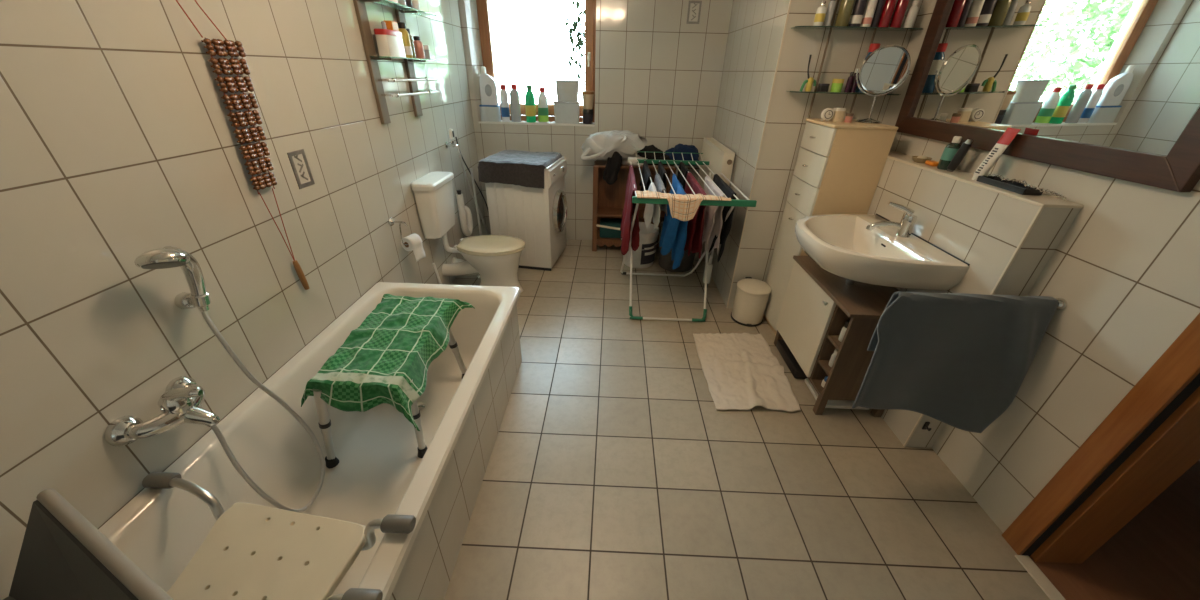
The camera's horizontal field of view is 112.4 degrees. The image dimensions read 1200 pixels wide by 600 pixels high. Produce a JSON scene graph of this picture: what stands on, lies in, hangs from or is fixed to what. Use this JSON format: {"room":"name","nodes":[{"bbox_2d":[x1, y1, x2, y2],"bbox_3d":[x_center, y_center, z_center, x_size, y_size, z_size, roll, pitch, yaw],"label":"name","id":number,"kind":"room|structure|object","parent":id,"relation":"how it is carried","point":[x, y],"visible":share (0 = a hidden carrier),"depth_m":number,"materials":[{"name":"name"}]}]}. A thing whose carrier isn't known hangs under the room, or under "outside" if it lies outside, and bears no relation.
{"room":"bathroom","nodes":[
{"label":"bathroom","id":0,"kind":"room"},
{"bbox_2d":[0,0,486,599],"bbox_3d":[-1.475,-0.657,1.975,0.200,2.550,5.533,2,30,1],"label":"wall","id":1,"kind":"structure","parent":0,"point":[118,142],"depth_m":1.31,"materials":[{"name":"beige tile"}]},
{"bbox_2d":[104,376,219,445],"bbox_3d":[-1.333,0.353,1.277,0.180,0.176,0.268,2,30,1],"label":"mixer tap","id":2,"kind":"object","parent":1,"relation":"attached to","point":[181,402],"visible":1,"depth_m":1.24,"materials":[{"name":"silver metal"}]},
{"bbox_2d":[134,246,324,512],"bbox_3d":[-1.272,0.323,1.401,0.295,1.053,0.288,2,30,1],"label":"shower","id":3,"kind":"object","parent":1,"relation":"attached to","point":[168,256],"visible":0.98,"depth_m":1.34,"materials":[{"name":"silver metal"}]},
{"bbox_2d":[176,0,309,289],"bbox_3d":[-1.365,-0.625,1.565,0.038,1.319,0.236,2,30,1],"label":"bead massager","id":4,"kind":"object","parent":1,"relation":"hanging from","point":[245,118],"visible":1,"depth_m":1.52,"materials":[{"name":"brown wood"}]},
{"bbox_2d":[287,149,314,188],"bbox_3d":[-1.378,-0.604,1.853,0.003,0.160,0.105,2,30,1],"label":"trim","id":5,"kind":"structure","parent":1,"relation":"attached to","point":[298,161],"depth_m":1.85,"materials":[{"name":"silver metal"}]},
{"bbox_2d":[388,217,407,244],"bbox_3d":[-1.311,-0.454,2.651,0.118,0.184,0.056,0,30,-3],"label":"toilet paper holder","id":6,"kind":"object","parent":1,"relation":"attached to","point":[391,221],"visible":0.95,"depth_m":2.61,"materials":[{"name":"silver metal"}]},
{"bbox_2d":[401,233,425,261],"bbox_3d":[-1.268,-0.358,2.722,0.100,0.168,0.094,11,31,17],"label":"toilet paper roll","id":7,"kind":"object","parent":6,"relation":"hanging from","point":[414,241],"visible":1,"depth_m":2.69,"materials":[{"name":"white paper"}]},
{"bbox_2d":[353,0,443,123],"bbox_3d":[-1.256,-1.719,2.587,0.136,1.000,0.860,2,30,1],"label":"wall shelf","id":8,"kind":"object","parent":1,"relation":"attached to","point":[360,8],"visible":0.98,"depth_m":2.43,"materials":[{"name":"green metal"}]},
{"bbox_2d":[374,29,405,57],"bbox_3d":[-1.255,-1.536,2.406,0.070,0.135,0.215,2,30,1],"label":"plastic box","id":9,"kind":"object","parent":8,"relation":"on","point":[389,42],"visible":0.96,"depth_m":2.34,"materials":[{"name":"white plastic"}]},
{"bbox_2d":[384,20,398,30],"bbox_3d":[-1.256,-1.647,2.414,0.050,0.049,0.080,2,30,1],"label":"box","id":10,"kind":"object","parent":9,"relation":"on","point":[391,25],"visible":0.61,"depth_m":2.39,"materials":[{"name":"plastic"}]},
{"bbox_2d":[397,22,412,57],"bbox_3d":[-1.248,-1.655,2.560,0.071,0.190,0.071,2,30,1],"label":"medicine bottle","id":11,"kind":"object","parent":8,"relation":"on","point":[402,28],"visible":0.77,"depth_m":2.54,"materials":[{"name":"yellow plastic"}]},
{"bbox_2d":[413,36,424,58],"bbox_3d":[-1.242,-1.725,2.744,0.066,0.130,0.066,2,30,1],"label":"bottle","id":12,"kind":"object","parent":8,"relation":"on","point":[418,45],"visible":0.93,"depth_m":2.73,"materials":[{"name":"plastic"}]},
{"bbox_2d":[411,171,459,252],"bbox_3d":[-1.249,-0.644,3.189,0.205,0.648,0.445,2,30,1],"label":"toilet cistern","id":13,"kind":"object","parent":1,"relation":"attached to","point":[433,192],"visible":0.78,"depth_m":3.02,"materials":[{"name":"white ceramic"}]},
{"bbox_2d":[445,129,474,201],"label":"valve","id":14,"kind":"object","parent":1,"relation":"attached to","point":[451,136],"depth_m":3.47,"materials":[{"name":"silver metal"}]},
{"bbox_2d":[456,190,472,235],"bbox_3d":[-1.285,-0.822,3.783,0.106,0.455,0.192,2,30,1],"label":"trap","id":15,"kind":"object","parent":1,"relation":"attached to","point":[465,215],"visible":1,"depth_m":3.75,"materials":[{"name":"white plastic"}]},
{"bbox_2d":[559,0,584,78],"bbox_3d":[-0.206,-2.285,5.608,0.709,3.236,0.682,2,30,1],"label":"sapling","id":16,"kind":"object","parent":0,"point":[579,44],"visible":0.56,"depth_m":4.93,"materials":[{"name":"green plant"}]},
{"bbox_2d":[458,0,732,239],"bbox_3d":[-0.066,-1.891,4.201,2.441,2.550,0.350,2,30,1],"label":"wall","id":17,"kind":"structure","parent":0,"point":[658,75],"depth_m":3.88,"materials":[{"name":"beige tile"}]},
{"bbox_2d":[476,0,595,122],"bbox_3d":[-0.597,-2.380,3.913,1.120,1.177,0.133,2,30,1],"label":"window","id":18,"kind":"structure","parent":17,"relation":"in","point":[482,5],"depth_m":3.87,"materials":[{"name":"brown wood"}]},
{"bbox_2d":[479,120,594,126],"bbox_3d":[-0.644,-1.826,4.146,1.183,0.018,0.159,2,30,1],"label":"windowsill","id":19,"kind":"structure","parent":17,"relation":"attached to","point":[501,121],"depth_m":4.08,"materials":[{"name":"white tile"}]},
{"bbox_2d":[479,105,500,121],"bbox_3d":[-1.119,-1.909,4.100,0.190,0.150,0.100,2,30,1],"label":"tub","id":20,"kind":"object","parent":19,"relation":"on","point":[491,113],"visible":0.91,"depth_m":4.06,"materials":[{"name":"plastic"}]},
{"bbox_2d":[479,66,497,104],"bbox_3d":[-1.107,-2.118,3.974,0.169,0.335,0.077,2,30,1],"label":"detergent bottle","id":21,"kind":"object","parent":20,"relation":"on","point":[487,84],"visible":1,"depth_m":3.96,"materials":[{"name":"white plastic"}]},
{"bbox_2d":[500,84,509,121],"bbox_3d":[-0.962,-1.982,4.046,0.081,0.335,0.057,2,30,1],"label":"bottle","id":22,"kind":"object","parent":19,"relation":"on","point":[503,93],"visible":1,"depth_m":4.03,"materials":[{"name":"white plastic"}]},
{"bbox_2d":[509,84,520,121],"bbox_3d":[-0.855,-1.980,4.043,0.100,0.340,0.070,2,30,1],"label":"bottle","id":23,"kind":"object","parent":19,"relation":"on","point":[514,94],"visible":1,"depth_m":4.02,"materials":[{"name":"white plastic"}]},
{"bbox_2d":[525,85,535,122],"bbox_3d":[-0.702,-1.973,4.041,0.101,0.335,0.101,2,30,1],"label":"soap bottle","id":24,"kind":"object","parent":19,"relation":"on","point":[530,108],"visible":1,"depth_m":4.01,"materials":[{"name":"green plastic"}]},
{"bbox_2d":[538,87,548,122],"bbox_3d":[-0.574,-1.962,4.043,0.103,0.320,0.103,2,30,1],"label":"spray bottle","id":25,"kind":"object","parent":19,"relation":"on","point":[543,117],"visible":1,"depth_m":4.01,"materials":[{"name":"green plastic"}]},
{"bbox_2d":[553,101,579,123],"bbox_3d":[-0.335,-1.903,4.072,0.263,0.200,0.110,2,30,1],"label":"food container","id":26,"kind":"object","parent":19,"relation":"on","point":[564,112],"visible":0.99,"depth_m":4.03,"materials":[{"name":"plastic"}]},
{"bbox_2d":[555,80,578,101],"bbox_3d":[-0.322,-2.071,3.976,0.230,0.185,0.100,2,30,1],"label":"food container","id":27,"kind":"object","parent":26,"relation":"on","point":[566,90],"visible":1,"depth_m":3.94,"materials":[{"name":"plastic"}]},
{"bbox_2d":[583,109,592,123],"bbox_3d":[-0.122,-1.863,4.075,0.104,0.135,0.103,2,30,1],"label":"jar","id":28,"kind":"object","parent":19,"relation":"on","point":[587,113],"visible":0.95,"depth_m":4.04,"materials":[{"name":"black glass"}]},
{"bbox_2d":[582,91,594,108],"bbox_3d":[-0.119,-1.992,4.001,0.126,0.162,0.126,2,30,1],"label":"wooden pot","id":29,"kind":"object","parent":28,"relation":"on","point":[588,96],"visible":1,"depth_m":3.96,"materials":[{"name":"brown wood"}]},
{"bbox_2d":[686,1,701,23],"bbox_3d":[0.839,-2.563,3.579,0.115,0.168,0.003,2,30,1],"label":"decorative tile","id":30,"kind":"structure","parent":17,"relation":"attached to","point":[694,7],"depth_m":3.58,"materials":[{"name":"silver metal"}]},
{"bbox_2d":[701,0,922,307],"bbox_3d":[1.506,-1.472,3.534,0.755,2.550,1.813,2,30,1],"label":"wall","id":31,"kind":"structure","parent":0,"point":[756,27],"depth_m":2.80,"materials":[{"name":"beige tile"}]},
{"bbox_2d":[698,137,734,262],"bbox_3d":[1.060,-0.910,3.911,0.108,1.142,0.879,2,30,1],"label":"radiator","id":32,"kind":"object","parent":31,"relation":"attached to","point":[721,158],"visible":0.59,"depth_m":3.54,"materials":[{"name":"beige paint"}]},
{"bbox_2d":[704,137,733,152],"bbox_3d":[1.066,-1.404,3.635,0.090,0.010,0.870,2,30,1],"label":"grille","id":33,"kind":"object","parent":32,"relation":"attached to","point":[714,144],"depth_m":3.59,"materials":[{"name":"beige paint"}]},
{"bbox_2d":[790,0,923,117],"bbox_3d":[1.498,-1.609,2.332,0.716,1.022,0.136,2,30,1],"label":"wall shelf","id":34,"kind":"object","parent":31,"relation":"attached to","point":[830,28],"visible":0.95,"depth_m":2.38,"materials":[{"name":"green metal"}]},
{"bbox_2d":[800,55,815,91],"bbox_3d":[1.292,-1.385,2.456,0.093,0.197,0.039,2,30,1],"label":"stand","id":35,"kind":"object","parent":34,"relation":"on","point":[810,80],"visible":1,"depth_m":2.47,"materials":[{"name":"yellow plastic"}]},
{"bbox_2d":[813,1,826,25],"bbox_3d":[1.269,-1.645,2.309,0.053,0.120,0.053,2,30,1],"label":"perfume bottle","id":36,"kind":"object","parent":34,"relation":"on","point":[821,11],"visible":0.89,"depth_m":2.30,"materials":[{"name":"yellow plastic"}]},
{"bbox_2d":[823,0,835,25],"bbox_3d":[1.330,-1.666,2.318,0.040,0.150,0.040,2,30,1],"label":"bottle","id":37,"kind":"object","parent":34,"relation":"on","point":[831,7],"visible":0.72,"depth_m":2.31,"materials":[{"name":"silver metal"}]},
{"bbox_2d":[830,79,844,91],"bbox_3d":[1.466,-1.326,2.483,0.064,0.072,0.064,2,30,1],"label":"jar","id":38,"kind":"object","parent":34,"relation":"on","point":[837,84],"visible":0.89,"depth_m":2.46,"materials":[{"name":"plastic"}]},
{"bbox_2d":[835,0,854,25],"bbox_3d":[1.405,-1.675,2.287,0.072,0.200,0.072,2,30,1],"label":"lotion bottle","id":39,"kind":"object","parent":34,"relation":"on","point":[846,6],"visible":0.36,"depth_m":2.28,"materials":[{"name":"yellow plastic"}]},
{"bbox_2d":[844,72,853,92],"bbox_3d":[1.529,-1.333,2.459,0.032,0.110,0.032,2,30,1],"label":"bottle","id":40,"kind":"object","parent":34,"relation":"on","point":[850,78],"visible":1,"depth_m":2.45,"materials":[{"name":"purple plastic"}]},
{"bbox_2d":[849,0,866,26],"bbox_3d":[1.480,-1.669,2.288,0.061,0.190,0.061,2,30,1],"label":"bottle","id":41,"kind":"object","parent":34,"relation":"on","point":[859,7],"visible":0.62,"depth_m":2.28,"materials":[{"name":"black plastic"}]},
{"bbox_2d":[855,43,880,92],"bbox_3d":[1.639,-1.414,2.455,0.073,0.260,0.073,2,30,1],"label":"mouthwash bottle","id":42,"kind":"object","parent":34,"relation":"on","point":[873,46],"visible":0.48,"depth_m":2.40,"materials":[{"name":"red plastic"}]},
{"bbox_2d":[860,0,877,26],"bbox_3d":[1.541,-1.658,2.292,0.055,0.170,0.055,2,30,1],"label":"bottle","id":43,"kind":"object","parent":34,"relation":"on","point":[871,5],"visible":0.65,"depth_m":2.29,"materials":[{"name":"white plastic"}]},
{"bbox_2d":[870,0,884,26],"bbox_3d":[1.592,-1.674,2.292,0.040,0.200,0.040,2,30,1],"label":"bottle","id":44,"kind":"object","parent":34,"relation":"on","point":[880,3],"visible":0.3,"depth_m":2.29,"materials":[{"name":"black plastic"}]},
{"bbox_2d":[878,0,896,26],"bbox_3d":[1.645,-1.663,2.285,0.056,0.190,0.056,2,30,1],"label":"bottle","id":45,"kind":"object","parent":34,"relation":"on","point":[888,9],"visible":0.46,"depth_m":2.28,"materials":[{"name":"red plastic"}]},
{"bbox_2d":[889,0,909,27],"bbox_3d":[1.713,-1.669,2.278,0.060,0.210,0.060,2,30,1],"label":"bottle","id":46,"kind":"object","parent":34,"relation":"on","point":[899,13],"visible":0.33,"depth_m":2.28,"materials":[{"name":"red plastic"}]},
{"bbox_2d":[902,0,918,27],"bbox_3d":[1.784,-1.631,2.297,0.052,0.130,0.052,2,30,1],"label":"bottle","id":47,"kind":"object","parent":34,"relation":"on","point":[912,12],"visible":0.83,"depth_m":2.28,"materials":[{"name":"plastic"}]},
{"bbox_2d":[726,0,1043,446],"bbox_3d":[1.379,-0.680,2.139,0.010,2.550,1.542,-10,32,-19],"label":"trim","id":48,"kind":"structure","parent":31,"relation":"attached to","point":[1040,210],"depth_m":2.15,"materials":[{"name":"metal"}]},
{"bbox_2d":[444,239,1199,599],"bbox_3d":[0.893,0.588,2.590,4.996,0.120,5.533,2,30,1],"label":"floor","id":49,"kind":"structure","parent":0,"point":[614,471],"depth_m":1.88,"materials":[{"name":"beige tile"}]},
{"bbox_2d":[98,282,521,599],"bbox_3d":[-0.974,0.607,1.799,0.896,0.550,1.892,2,30,1],"label":"bathtub","id":50,"kind":"object","parent":49,"relation":"on","point":[380,472],"visible":0.7,"depth_m":1.65,"materials":[{"name":"ceramic"}]},
{"bbox_2d":[9,489,172,599],"bbox_3d":[-1.077,0.681,0.852,0.688,0.250,0.183,14,32,21],"label":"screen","id":51,"kind":"object","parent":50,"relation":"on","point":[63,555],"visible":1,"depth_m":0.91,"materials":[{"name":"plastic"}]},
{"bbox_2d":[3,472,415,599],"bbox_3d":[-0.981,0.719,1.105,0.880,0.143,0.437,2,30,1],"label":"seat","id":52,"kind":"object","parent":50,"relation":"on","point":[251,551],"visible":0.98,"depth_m":1.14,"materials":[{"name":"beige plastic"}]},
{"bbox_2d":[313,328,466,468],"bbox_3d":[-1.007,0.392,1.993,0.493,0.447,0.712,2,30,1],"label":"stool","id":53,"kind":"object","parent":50,"relation":"in","point":[331,461],"visible":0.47,"depth_m":1.77,"materials":[{"name":"silver metal"}]},
{"bbox_2d":[301,294,474,430],"bbox_3d":[-0.985,0.239,1.934,0.551,0.189,0.824,2,30,1],"label":"towel","id":54,"kind":"object","parent":53,"relation":"on","point":[396,344],"visible":1,"depth_m":1.77,"materials":[{"name":"green fabric"}]},
{"bbox_2d":[470,168,481,234],"bbox_3d":[-1.110,-0.717,3.712,0.070,0.951,0.118,-8,31,-16],"label":"pole","id":55,"kind":"object","parent":49,"relation":"on","point":[471,169],"visible":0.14,"depth_m":3.63,"materials":[{"name":"metal"}]},
{"bbox_2d":[442,235,524,291],"bbox_3d":[-0.997,-0.293,3.474,0.728,0.455,0.392,2,30,1],"label":"toilet","id":56,"kind":"object","parent":49,"relation":"on","point":[496,258],"visible":0.98,"depth_m":3.36,"materials":[{"name":"white ceramic"}]},
{"bbox_2d":[485,156,566,270],"bbox_3d":[-0.674,-0.866,3.958,0.653,0.985,0.578,6,30,8],"label":"washing machine","id":57,"kind":"object","parent":49,"relation":"on","point":[537,217],"visible":0.76,"depth_m":3.72,"materials":[{"name":"white metal"}]},
{"bbox_2d":[478,150,561,188],"bbox_3d":[-0.723,-1.226,3.718,0.620,0.212,0.617,6,30,8],"label":"towel","id":58,"kind":"object","parent":57,"relation":"on","point":[515,167],"visible":1,"depth_m":3.48,"materials":[{"name":"grey fabric"}]},
{"bbox_2d":[592,160,675,250],"bbox_3d":[0.336,-0.984,4.286,0.815,0.907,0.295,2,30,1],"label":"wooden shelf","id":59,"kind":"object","parent":49,"relation":"on","point":[608,200],"visible":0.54,"depth_m":4.30,"materials":[{"name":"brown wood"}]},
{"bbox_2d":[599,218,621,237],"bbox_3d":[0.148,-0.785,4.398,0.300,0.157,0.220,2,30,1],"label":"basket","id":60,"kind":"object","parent":59,"relation":"on","point":[604,232],"visible":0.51,"depth_m":4.32,"materials":[{"name":"teal plastic"}]},
{"bbox_2d":[581,130,647,160],"bbox_3d":[0.140,-1.507,3.909,0.650,0.272,0.364,2,30,1],"label":"plastic bag","id":61,"kind":"object","parent":59,"relation":"on","point":[599,145],"visible":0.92,"depth_m":3.81,"materials":[{"name":"grey plastic"}]},
{"bbox_2d":[603,151,621,184],"bbox_3d":[0.121,-1.290,3.910,0.184,0.323,0.059,2,30,1],"label":"cloth","id":62,"kind":"object","parent":61,"relation":"hanging from","point":[613,165],"visible":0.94,"depth_m":3.90,"materials":[{"name":"black fabric"}]},
{"bbox_2d":[637,145,664,164],"bbox_3d":[0.470,-1.465,4.032,0.382,0.185,0.195,2,30,1],"label":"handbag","id":63,"kind":"object","parent":59,"relation":"on","point":[651,148],"visible":0.41,"depth_m":3.96,"materials":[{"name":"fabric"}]},
{"bbox_2d":[665,144,698,165],"bbox_3d":[0.827,-1.464,4.032,0.344,0.198,0.188,2,30,1],"label":"garment","id":64,"kind":"object","parent":59,"relation":"on","point":[685,149],"visible":0.52,"depth_m":3.97,"materials":[{"name":"blue fabric"}]},
{"bbox_2d":[621,222,659,268],"bbox_3d":[0.398,-0.549,4.064,0.383,0.375,0.389,2,30,1],"label":"paint bucket","id":65,"kind":"object","parent":49,"relation":"on","point":[643,257],"visible":0.7,"depth_m":3.97,"materials":[{"name":"plastic"}]},
{"bbox_2d":[659,221,695,271],"bbox_3d":[0.778,-0.544,4.015,0.384,0.430,0.384,2,30,1],"label":"wicker basket","id":66,"kind":"object","parent":49,"relation":"on","point":[665,261],"visible":0.4,"depth_m":3.95,"materials":[{"name":"brown wicker"}]},
{"bbox_2d":[620,151,756,321],"bbox_3d":[0.616,-0.602,3.480,0.832,1.052,1.472,2,30,1],"label":"drying rack","id":67,"kind":"object","parent":49,"relation":"on","point":[733,203],"visible":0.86,"depth_m":3.19,"materials":[{"name":"white metal"}]},
{"bbox_2d":[620,165,639,254],"bbox_3d":[0.255,-0.717,3.298,0.158,0.600,0.882,2,30,1],"label":"shirt","id":68,"kind":"object","parent":67,"relation":"hanging from","point":[629,207],"visible":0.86,"depth_m":3.18,"materials":[{"name":"fabric"}]},
{"bbox_2d":[639,161,651,190],"bbox_3d":[0.401,-1.002,3.487,0.093,0.284,0.628,2,30,1],"label":"sweater","id":69,"kind":"object","parent":67,"relation":"hanging from","point":[646,174],"visible":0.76,"depth_m":3.40,"materials":[{"name":"fabric"}]},
{"bbox_2d":[643,182,659,228],"bbox_3d":[0.377,-0.678,2.907,0.108,0.274,0.300,2,30,1],"label":"shirt","id":70,"kind":"object","parent":67,"relation":"hanging from","point":[651,210],"visible":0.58,"depth_m":2.85,"materials":[{"name":"fabric"}]},
{"bbox_2d":[654,174,666,215],"bbox_3d":[0.454,-0.780,3.076,0.098,0.259,0.500,2,30,1],"label":"grey top","id":71,"kind":"object","parent":67,"relation":"hanging from","point":[658,183],"visible":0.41,"depth_m":2.98,"materials":[{"name":"fabric"}]},
{"bbox_2d":[658,161,666,188],"bbox_3d":[0.539,-1.004,3.567,0.092,0.352,0.480,2,30,1],"label":"sweater","id":72,"kind":"object","parent":67,"relation":"hanging from","point":[661,170],"visible":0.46,"depth_m":3.43,"materials":[{"name":"fabric"}]},
{"bbox_2d":[659,173,687,268],"bbox_3d":[0.583,-0.591,3.150,0.202,0.657,0.646,2,30,1],"label":"shirt","id":73,"kind":"object","parent":67,"relation":"hanging from","point":[674,231],"visible":0.69,"depth_m":3.06,"materials":[{"name":"fabric"}]},
{"bbox_2d":[636,190,730,220],"bbox_3d":[0.545,-0.629,2.688,0.611,0.162,0.151,2,30,1],"label":"tea towel","id":74,"kind":"object","parent":67,"relation":"hanging from","point":[682,207],"visible":1,"depth_m":2.62,"materials":[{"name":"beige fabric"}]},
{"bbox_2d":[677,162,689,189],"bbox_3d":[0.742,-1.018,3.620,0.095,0.374,0.400,2,30,1],"label":"sweater","id":75,"kind":"object","parent":67,"relation":"hanging from","point":[682,167],"visible":0.41,"depth_m":3.56,"materials":[{"name":"fabric"}]},
{"bbox_2d":[684,172,706,258],"bbox_3d":[0.720,-0.646,3.130,0.149,0.535,0.715,2,30,1],"label":"shirt","id":76,"kind":"object","parent":67,"relation":"hanging from","point":[695,226],"visible":0.62,"depth_m":3.04,"materials":[{"name":"fabric"}]},
{"bbox_2d":[702,175,725,254],"bbox_3d":[0.846,-0.601,3.105,0.145,0.583,0.600,2,30,1],"label":"shirt","id":77,"kind":"object","parent":67,"relation":"hanging from","point":[713,221],"visible":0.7,"depth_m":2.99,"materials":[{"name":"fabric"}]},
{"bbox_2d":[709,174,736,261],"bbox_3d":[0.923,-0.624,3.151,0.135,0.586,0.605,2,30,1],"label":"trousers","id":78,"kind":"object","parent":67,"relation":"hanging from","point":[726,226],"visible":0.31,"depth_m":2.98,"materials":[{"name":"fabric"}]},
{"bbox_2d":[703,255,712,287],"bbox_3d":[0.975,-0.254,3.625,0.060,0.321,0.050,2,30,1],"label":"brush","id":79,"kind":"object","parent":49,"relation":"on","point":[710,265],"visible":0.81,"depth_m":3.60,"materials":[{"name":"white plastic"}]},
{"bbox_2d":[693,333,800,411],"bbox_3d":[0.949,0.433,2.682,0.551,0.044,0.810,2,30,1],"label":"bath mat","id":80,"kind":"object","parent":49,"relation":"on","point":[741,371],"visible":1,"depth_m":2.62,"materials":[{"name":"beige fabric"}]},
{"bbox_2d":[731,277,770,326],"bbox_3d":[1.189,0.012,3.172,0.253,0.317,0.253,-21,36,-33],"label":"pedal bin","id":81,"kind":"object","parent":49,"relation":"on","point":[752,295],"visible":1,"depth_m":3.09,"materials":[{"name":"beige paint"}]},
{"bbox_2d":[776,340,807,378],"bbox_3d":[1.411,0.401,2.743,0.288,0.065,0.360,2,30,1],"label":"bathroom scale","id":82,"kind":"object","parent":49,"relation":"on","point":[793,365],"visible":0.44,"depth_m":2.69,"materials":[{"name":"plastic"}]},
{"bbox_2d":[763,118,898,334],"bbox_3d":[1.491,-0.446,2.819,0.391,1.475,0.404,2,30,1],"label":"cabinet","id":83,"kind":"object","parent":49,"relation":"on","point":[839,166],"visible":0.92,"depth_m":2.48,"materials":[{"name":"beige wood"}]},
{"bbox_2d":[820,108,833,120],"bbox_3d":[1.389,-1.133,2.456,0.068,0.074,0.044,2,30,1],"label":"alarm clock","id":84,"kind":"object","parent":83,"relation":"on","point":[827,114],"visible":1,"depth_m":2.44,"materials":[{"name":"white plastic"}]},
{"bbox_2d":[830,108,845,121],"bbox_3d":[1.459,-1.135,2.460,0.060,0.075,0.050,2,30,1],"label":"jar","id":85,"kind":"object","parent":83,"relation":"on","point":[839,113],"visible":0.91,"depth_m":2.44,"materials":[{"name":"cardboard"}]},
{"bbox_2d":[855,44,910,123],"bbox_3d":[1.624,-1.259,2.354,0.266,0.402,0.139,2,30,1],"label":"mirror","id":86,"kind":"object","parent":83,"relation":"on","point":[886,66],"visible":1,"depth_m":2.30,"materials":[{"name":"silver metal"}]},
{"bbox_2d":[774,255,898,416],"bbox_3d":[1.441,0.199,2.474,0.421,0.695,0.735,2,30,1],"label":"vanity cabinet","id":87,"kind":"object","parent":49,"relation":"on","point":[817,304],"visible":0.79,"depth_m":2.27,"materials":[{"name":"grey wood"}]},
{"bbox_2d":[818,360,831,375],"bbox_3d":[1.450,0.394,2.274,0.362,0.014,0.135,2,30,1],"label":"shelf","id":88,"kind":"object","parent":87,"relation":"attached to","point":[824,364],"depth_m":2.29,"materials":[{"name":"brown wood"}]},
{"bbox_2d":[827,335,840,349],"bbox_3d":[1.454,0.242,2.187,0.362,0.014,0.135,2,30,1],"label":"shelf","id":89,"kind":"object","parent":87,"relation":"attached to","point":[834,340],"depth_m":2.20,"materials":[{"name":"brown wood"}]},
{"bbox_2d":[795,213,969,290],"bbox_3d":[1.378,-0.224,2.199,0.578,0.299,0.750,2,30,1],"label":"basin","id":90,"kind":"object","parent":87,"relation":"in","point":[842,245],"visible":0.99,"depth_m":1.98,"materials":[{"name":"beige ceramic"}]},
{"bbox_2d":[866,202,916,237],"bbox_3d":[1.538,-0.421,2.109,0.211,0.176,0.068,10,31,15],"label":"mixer tap","id":91,"kind":"object","parent":90,"relation":"on","point":[905,228],"visible":0.93,"depth_m":2.09,"materials":[{"name":"silver metal"}]},
{"bbox_2d":[805,378,868,409],"bbox_3d":[1.449,0.579,2.468,0.288,0.040,0.240,2,30,1],"label":"scale","id":92,"kind":"object","parent":49,"relation":"on","point":[840,404],"visible":0.38,"depth_m":2.37,"materials":[{"name":"plastic"}]},
{"bbox_2d":[881,0,1199,532],"bbox_3d":[1.918,-0.536,1.909,0.200,2.550,5.533,2,30,1],"label":"wall","id":93,"kind":"structure","parent":0,"point":[1126,269],"depth_m":1.49,"materials":[{"name":"beige tile"}]},
{"bbox_2d":[867,158,1080,447],"bbox_3d":[1.742,-0.126,2.439,0.144,1.306,1.405,2,30,1],"label":"wall ledge","id":94,"kind":"object","parent":93,"relation":"attached to","point":[983,228],"visible":0.29,"depth_m":1.81,"materials":[{"name":"beige tile"}]},
{"bbox_2d":[887,150,1082,207],"bbox_3d":[1.754,-0.697,2.111,0.148,0.012,1.409,2,30,1],"label":"trim","id":95,"kind":"structure","parent":93,"relation":"attached to","point":[1043,200],"depth_m":1.75,"materials":[{"name":"tile"}]},
{"bbox_2d":[912,155,932,162],"bbox_3d":[1.754,-0.769,2.190,0.094,0.035,0.094,2,30,1],"label":"glass dish","id":96,"kind":"object","parent":95,"relation":"on","point":[918,159],"visible":0.97,"depth_m":2.17,"materials":[{"name":"beige glass"}]},
{"bbox_2d":[937,136,961,169],"bbox_3d":[1.756,-0.735,2.008,0.067,0.155,0.067,2,30,1],"label":"bottle","id":97,"kind":"object","parent":95,"relation":"on","point":[951,149],"visible":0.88,"depth_m":1.99,"materials":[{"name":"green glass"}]},
{"bbox_2d":[946,139,972,171],"bbox_3d":[1.746,-0.700,1.951,0.040,0.155,0.059,2,30,1],"label":"bottle","id":98,"kind":"object","parent":95,"relation":"on","point":[959,156],"visible":1,"depth_m":1.94,"materials":[{"name":"plastic"}]},
{"bbox_2d":[972,128,1020,179],"bbox_3d":[1.736,-0.638,1.771,0.056,0.222,0.077,2,30,1],"label":"toothpaste tube","id":99,"kind":"object","parent":95,"relation":"on","point":[1009,134],"visible":0.94,"depth_m":1.76,"materials":[{"name":"white plastic"}]},
{"bbox_2d":[976,176,1043,194],"bbox_3d":[1.739,-0.490,1.710,0.075,0.024,0.240,2,30,1],"label":"tray","id":100,"kind":"object","parent":95,"relation":"on","point":[1016,187],"visible":0.9,"depth_m":1.69,"materials":[{"name":"plastic"}]},
{"bbox_2d":[983,174,1066,200],"bbox_3d":[1.745,-0.472,1.657,0.043,0.036,0.341,-1,30,-5],"label":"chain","id":101,"kind":"object","parent":100,"relation":"on","point":[1002,178],"visible":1,"depth_m":1.62,"materials":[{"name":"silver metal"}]},
{"bbox_2d":[1015,555,1065,599],"bbox_3d":[1.734,1.274,1.293,0.055,0.008,0.861,2,30,1],"label":"trim","id":102,"kind":"structure","parent":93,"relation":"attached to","point":[1026,562],"depth_m":1.59,"materials":[{"name":"tile"}]},
{"bbox_2d":[895,0,1199,191],"bbox_3d":[1.804,-1.107,1.613,0.034,0.968,1.455,1,30,2],"label":"wall mirror","id":103,"kind":"object","parent":93,"relation":"attached to","point":[1108,88],"visible":0.86,"depth_m":1.53,"materials":[{"name":"brown wood"}]},
{"bbox_2d":[1056,298,1066,309],"bbox_3d":[1.489,0.005,1.567,0.603,0.048,0.048,2,30,1],"label":"towel bar","id":104,"kind":"object","parent":93,"relation":"attached to","point":[1062,303],"visible":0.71,"depth_m":1.55,"materials":[{"name":"silver metal"}]},
{"bbox_2d":[852,291,1057,432],"bbox_3d":[1.433,0.292,1.705,0.655,0.683,0.121,2,30,1],"label":"towel","id":105,"kind":"object","parent":104,"relation":"hanging from","point":[957,360],"visible":1,"depth_m":1.65,"materials":[{"name":"grey fabric"}]},
{"bbox_2d":[1002,313,1199,563],"bbox_3d":[1.865,0.364,0.777,0.238,2.105,1.023,2,30,1],"label":"door frame","id":106,"kind":"structure","parent":93,"relation":"in","point":[1151,438],"depth_m":1.40,"materials":[{"name":"brown wood"}]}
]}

